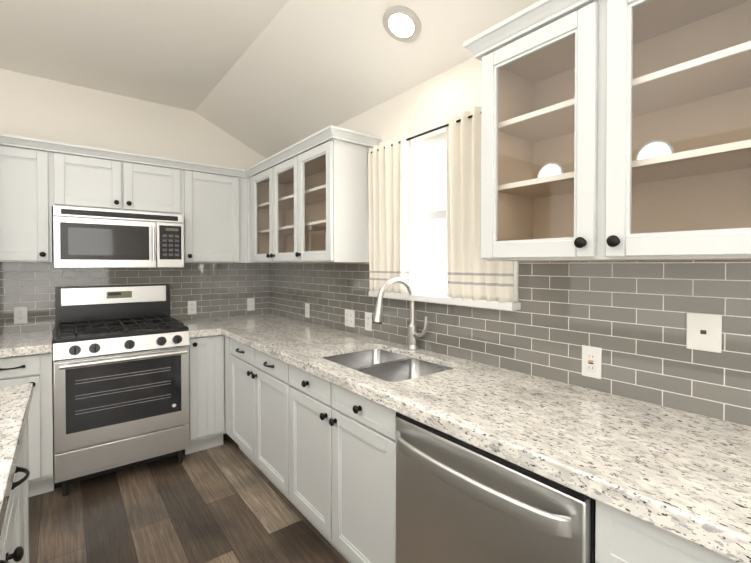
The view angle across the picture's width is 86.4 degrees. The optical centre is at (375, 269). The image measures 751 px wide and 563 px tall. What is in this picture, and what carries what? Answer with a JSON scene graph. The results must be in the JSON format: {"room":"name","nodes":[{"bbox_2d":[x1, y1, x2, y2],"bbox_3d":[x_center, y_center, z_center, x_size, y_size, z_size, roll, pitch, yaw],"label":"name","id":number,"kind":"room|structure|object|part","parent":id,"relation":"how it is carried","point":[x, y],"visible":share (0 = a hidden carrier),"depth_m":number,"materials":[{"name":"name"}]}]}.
{"room":"kitchen","nodes":[
{"label":"kitchen","id":0,"kind":"room"},
{"bbox_2d":[0,69,265,176],"bbox_3d":[-3.108,-0.092,2.282,5.500,3.075,0.150,-1,1,-38],"label":"wall","id":1,"kind":"structure","parent":0,"point":[35,107],"depth_m":3.03,"materials":[{"name":"beige paint"}]},
{"bbox_2d":[0,133,55,261],"bbox_3d":[-2.304,-0.433,2.595,0.318,0.768,0.334,-1,1,-38],"label":"upper cabinet","id":2,"kind":"object","parent":1,"relation":"attached to","point":[28,175],"depth_m":2.49,"materials":[{"name":"white wood"}]},
{"bbox_2d":[52,141,179,213],"bbox_3d":[-1.874,-0.618,2.929,0.774,0.406,0.334,-1,1,-38],"label":"upper cabinet","id":3,"kind":"object","parent":1,"relation":"attached to","point":[82,180],"depth_m":2.77,"materials":[{"name":"white wood"}]},
{"bbox_2d":[53,205,183,267],"bbox_3d":[-1.837,-0.213,2.886,0.760,0.396,0.453,-1,1,-38],"label":"over-the-range microwave","id":4,"kind":"object","parent":3,"relation":"attached to","point":[83,237],"visible":1,"depth_m":2.71,"materials":[{"name":"silver metal"}]},
{"bbox_2d":[0,262,268,333],"bbox_3d":[-1.771,0.173,3.230,1.930,0.500,0.008,-1,1,-38],"label":"tile backsplash","id":5,"kind":"structure","parent":1,"relation":"attached to","point":[213,290],"depth_m":3.20,"materials":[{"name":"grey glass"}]},
{"bbox_2d":[14,307,27,323],"bbox_3d":[-2.414,0.310,2.719,0.070,0.115,0.007,-1,1,-38],"label":"electrical outlet","id":6,"kind":"object","parent":5,"relation":"attached to","point":[20,315],"visible":1,"depth_m":2.72,"materials":[{"name":"white plastic"}]},
{"bbox_2d":[188,301,196,314],"bbox_3d":[-1.555,0.321,3.390,0.070,0.115,0.007,-1,1,-38],"label":"electrical outlet","id":7,"kind":"object","parent":5,"relation":"attached to","point":[192,307],"visible":1,"depth_m":3.39,"materials":[{"name":"white plastic"}]},
{"bbox_2d":[247,298,254,310],"bbox_3d":[-1.154,0.322,3.704,0.070,0.115,0.007,-1,1,-38],"label":"electrical outlet","id":8,"kind":"object","parent":5,"relation":"attached to","point":[250,304],"visible":1,"depth_m":3.70,"materials":[{"name":"white plastic"}]},
{"bbox_2d":[180,160,243,262],"bbox_3d":[-1.371,-0.442,3.312,0.488,0.768,0.354,-1,1,-38],"label":"upper cabinet","id":9,"kind":"object","parent":1,"relation":"attached to","point":[211,203],"depth_m":3.18,"materials":[{"name":"white wood"}]},
{"bbox_2d":[29,433,348,562],"bbox_3d":[-1.152,1.428,-0.200,5.200,0.100,6.200,-1,1,-38],"label":"floor","id":10,"kind":"structure","parent":0,"point":[227,501],"depth_m":2.16,"materials":[{"name":"brown wood"}]},
{"bbox_2d":[0,418,27,562],"bbox_3d":[-1.085,0.936,0.723,0.611,0.860,1.020,-1,1,-38],"label":"base cabinet","id":11,"kind":"object","parent":10,"relation":"on","point":[14,541],"depth_m":1.20,"materials":[{"name":"white wood"}]},
{"bbox_2d":[0,383,32,534],"bbox_3d":[-0.555,0.490,0.019,0.665,0.050,3.428,-1,1,-38],"label":"countertop","id":12,"kind":"structure","parent":11,"relation":"on","point":[15,402],"depth_m":1.13,"materials":[{"name":"stone"}]},
{"bbox_2d":[0,348,53,496],"bbox_3d":[-2.216,0.912,2.502,0.315,0.860,0.619,-1,1,-38],"label":"base cabinet","id":13,"kind":"object","parent":10,"relation":"on","point":[37,369],"depth_m":2.32,"materials":[{"name":"white wood"}]},
{"bbox_2d":[0,330,53,357],"bbox_3d":[-2.208,0.458,2.485,0.316,0.050,0.646,-1,1,-38],"label":"countertop","id":14,"kind":"structure","parent":13,"relation":"on","point":[24,344],"depth_m":2.35,"materials":[{"name":"stone"}]},
{"bbox_2d":[28,470,29,562],"bbox_3d":[-1.454,0.930,1.195,0.611,0.860,0.420,-1,1,-38],"label":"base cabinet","id":15,"kind":"object","parent":10,"relation":"on","point":[28,470],"depth_m":1.52,"materials":[{"name":"white wood"}]},
{"bbox_2d":[53,284,189,495],"bbox_3d":[-1.753,0.732,2.763,0.729,1.215,0.728,-1,1,-38],"label":"stove","id":16,"kind":"object","parent":10,"relation":"on","point":[121,375],"visible":1,"depth_m":2.55,"materials":[{"name":"silver metal"}]},
{"bbox_2d":[185,335,225,454],"bbox_3d":[-1.403,0.904,3.138,0.268,0.860,0.619,-1,1,-38],"label":"base cabinet","id":17,"kind":"object","parent":10,"relation":"on","point":[207,428],"depth_m":2.90,"materials":[{"name":"white wood"}]},
{"bbox_2d":[225,336,388,523],"bbox_3d":[-0.523,0.910,2.704,0.619,0.860,1.110,-1,1,-38],"label":"base cabinet","id":18,"kind":"object","parent":10,"relation":"on","point":[319,453],"depth_m":1.99,"materials":[{"name":"white wood"}]},
{"bbox_2d":[396,412,595,562],"bbox_3d":[0.475,0.930,1.323,0.653,0.856,0.661,-1,1,-38],"label":"dishwasher","id":19,"kind":"object","parent":10,"relation":"on","point":[458,501],"visible":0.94,"depth_m":1.13,"materials":[{"name":"silver metal"}]},
{"bbox_3d":[0.243,0.588,1.137,0.064,0.048,0.610,-1,1,-38],"label":"handle","id":20,"kind":"part","parent":19,"relation":"part of","materials":[{"name":"silver metal"}]},
{"bbox_2d":[595,500,737,562],"bbox_3d":[1.018,0.936,0.734,0.619,0.860,0.928,-1,1,-38],"label":"base cabinet","id":21,"kind":"object","parent":10,"relation":"on","point":[620,537],"depth_m":0.83,"materials":[{"name":"white wood"}]},
{"bbox_2d":[178,313,750,562],"bbox_3d":[0.060,0.467,1.750,0.870,0.050,4.598,-1,1,-38],"label":"countertop","id":22,"kind":"structure","parent":21,"relation":"on","point":[683,474],"depth_m":1.14,"materials":[{"name":"stone"}]},
{"bbox_2d":[322,349,452,381],"bbox_3d":[0.039,0.571,1.965,0.511,0.200,0.724,-1,1,-38],"label":"undermount sink","id":23,"kind":"object","parent":22,"relation":"in","point":[385,365],"visible":0.12,"depth_m":2.09,"materials":[{"name":"silver metal"}]},
{"bbox_2d":[373,277,426,350],"bbox_3d":[0.131,0.238,2.082,0.304,0.400,0.140,-1,1,-38],"label":"faucet","id":24,"kind":"object","parent":22,"relation":"on","point":[413,334],"visible":0.98,"depth_m":2.13,"materials":[{"name":"silver metal"}]},
{"bbox_2d":[0,0,539,157],"bbox_3d":[-1.152,-1.259,-0.235,5.500,0.675,6.500,-1,1,-38],"label":"ceiling","id":25,"kind":"structure","parent":0,"point":[266,78],"depth_m":2.30,"materials":[{"name":"white paint"}]},
{"bbox_2d":[383,5,420,41],"bbox_3d":[0.123,-1.150,1.875,0.174,0.085,0.188,-1,1,-38],"label":"recessed light","id":26,"kind":"object","parent":25,"relation":"in","point":[401,23],"visible":1,"depth_m":1.86,"materials":[{"name":"grey plastic"}]},
{"bbox_2d":[331,56,481,295],"bbox_3d":[0.955,-0.081,1.429,0.150,3.075,6.200,-1,1,-38],"label":"wall","id":27,"kind":"structure","parent":0,"point":[445,95],"depth_m":2.17,"materials":[{"name":"beige paint"}]},
{"bbox_2d":[244,168,287,262],"bbox_3d":[-1.039,-0.446,3.566,0.347,0.768,0.364,-1,1,-38],"label":"upper cabinet","id":28,"kind":"object","parent":27,"relation":"attached to","point":[265,193],"depth_m":3.26,"materials":[{"name":"white wood"}]},
{"bbox_3d":[-0.919,-0.796,1.370,2.857,0.106,3.339,-1,1,-38],"label":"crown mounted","id":29,"kind":"part","parent":28,"relation":"part of","materials":[{"name":"white wood"}]},
{"bbox_2d":[371,112,480,152],"bbox_3d":[0.282,-0.714,2.062,0.021,0.022,1.044,-1,1,-38],"label":"curtain rod","id":30,"kind":"object","parent":27,"relation":"attached to","point":[435,129],"visible":0.29,"depth_m":2.05,"materials":[{"name":"black metal"}]},
{"bbox_2d":[368,134,410,293],"bbox_3d":[0.074,-0.306,2.326,0.062,0.878,0.353,-1,1,-38],"label":"curtain","id":31,"kind":"object","parent":30,"relation":"hanging from","point":[389,180],"visible":1,"depth_m":2.30,"materials":[{"name":"fabric"}]},
{"bbox_2d":[446,106,513,302],"bbox_3d":[0.466,-0.300,1.824,0.063,0.878,0.400,-1,1,-38],"label":"curtain","id":32,"kind":"object","parent":30,"relation":"hanging from","point":[472,274],"visible":0.6,"depth_m":1.87,"materials":[{"name":"fabric"}]},
{"bbox_2d":[369,291,520,310],"bbox_3d":[0.305,0.151,2.104,0.105,0.034,1.000,-1,1,-38],"label":"window sill ledge","id":33,"kind":"object","parent":27,"relation":"attached to","point":[508,306],"visible":0.67,"depth_m":1.94,"materials":[{"name":"white"}]},
{"bbox_2d":[409,115,518,301],"bbox_3d":[0.357,-0.314,2.138,0.114,0.894,0.976,-1,1,-38],"label":"window","id":34,"kind":"structure","parent":27,"relation":"in","point":[428,255],"depth_m":2.25,"materials":[{"name":"white glass"}]},
{"bbox_3d":[0.392,-0.296,2.166,0.005,0.765,0.810,-1,1,-38],"label":"glow pane","id":35,"kind":"part","parent":34,"relation":"part of","materials":[{"name":"white glass"}]},
{"bbox_3d":[0.374,-0.295,2.152,0.070,0.855,0.900,-1,1,-38],"label":"frame","id":36,"kind":"part","parent":34,"relation":"part of","materials":[{"name":"white"}]},
{"bbox_2d":[269,260,750,426],"bbox_3d":[0.403,0.189,2.010,0.008,0.500,4.592,-1,1,-38],"label":"tile backsplash","id":37,"kind":"structure","parent":27,"relation":"attached to","point":[629,318],"depth_m":1.48,"materials":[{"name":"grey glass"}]},
{"bbox_2d":[305,303,309,317],"bbox_3d":[-0.550,0.328,3.216,0.007,0.115,0.070,-1,1,-38],"label":"electrical outlet","id":38,"kind":"object","parent":37,"relation":"attached to","point":[307,310],"visible":1,"depth_m":3.21,"materials":[{"name":"white plastic"}]},
{"bbox_2d":[345,309,354,327],"bbox_3d":[-0.178,0.332,2.741,0.007,0.115,0.116,-1,1,-38],"label":"electrical outlet","id":39,"kind":"object","parent":37,"relation":"attached to","point":[349,318],"visible":1,"depth_m":2.73,"materials":[{"name":"white plastic"}]},
{"bbox_2d":[365,312,371,330],"bbox_3d":[-0.047,0.334,2.574,0.007,0.115,0.070,-1,1,-38],"label":"electrical outlet","id":40,"kind":"object","parent":37,"relation":"attached to","point":[368,321],"visible":1,"depth_m":2.57,"materials":[{"name":"white plastic"}]},
{"bbox_2d":[582,345,601,378],"bbox_3d":[0.802,0.343,1.486,0.008,0.115,0.070,-1,1,-38],"label":"outlet","id":41,"kind":"object","parent":37,"relation":"attached to","point":[591,361],"visible":1,"depth_m":1.48,"materials":[{"name":"white plastic"}]},
{"bbox_2d":[686,312,721,352],"bbox_3d":[1.006,0.191,1.226,0.006,0.115,0.085,-1,1,-38],"label":"phone jack","id":42,"kind":"object","parent":37,"relation":"attached to","point":[703,331],"visible":1,"depth_m":1.22,"materials":[{"name":"white plastic"}]}
]}

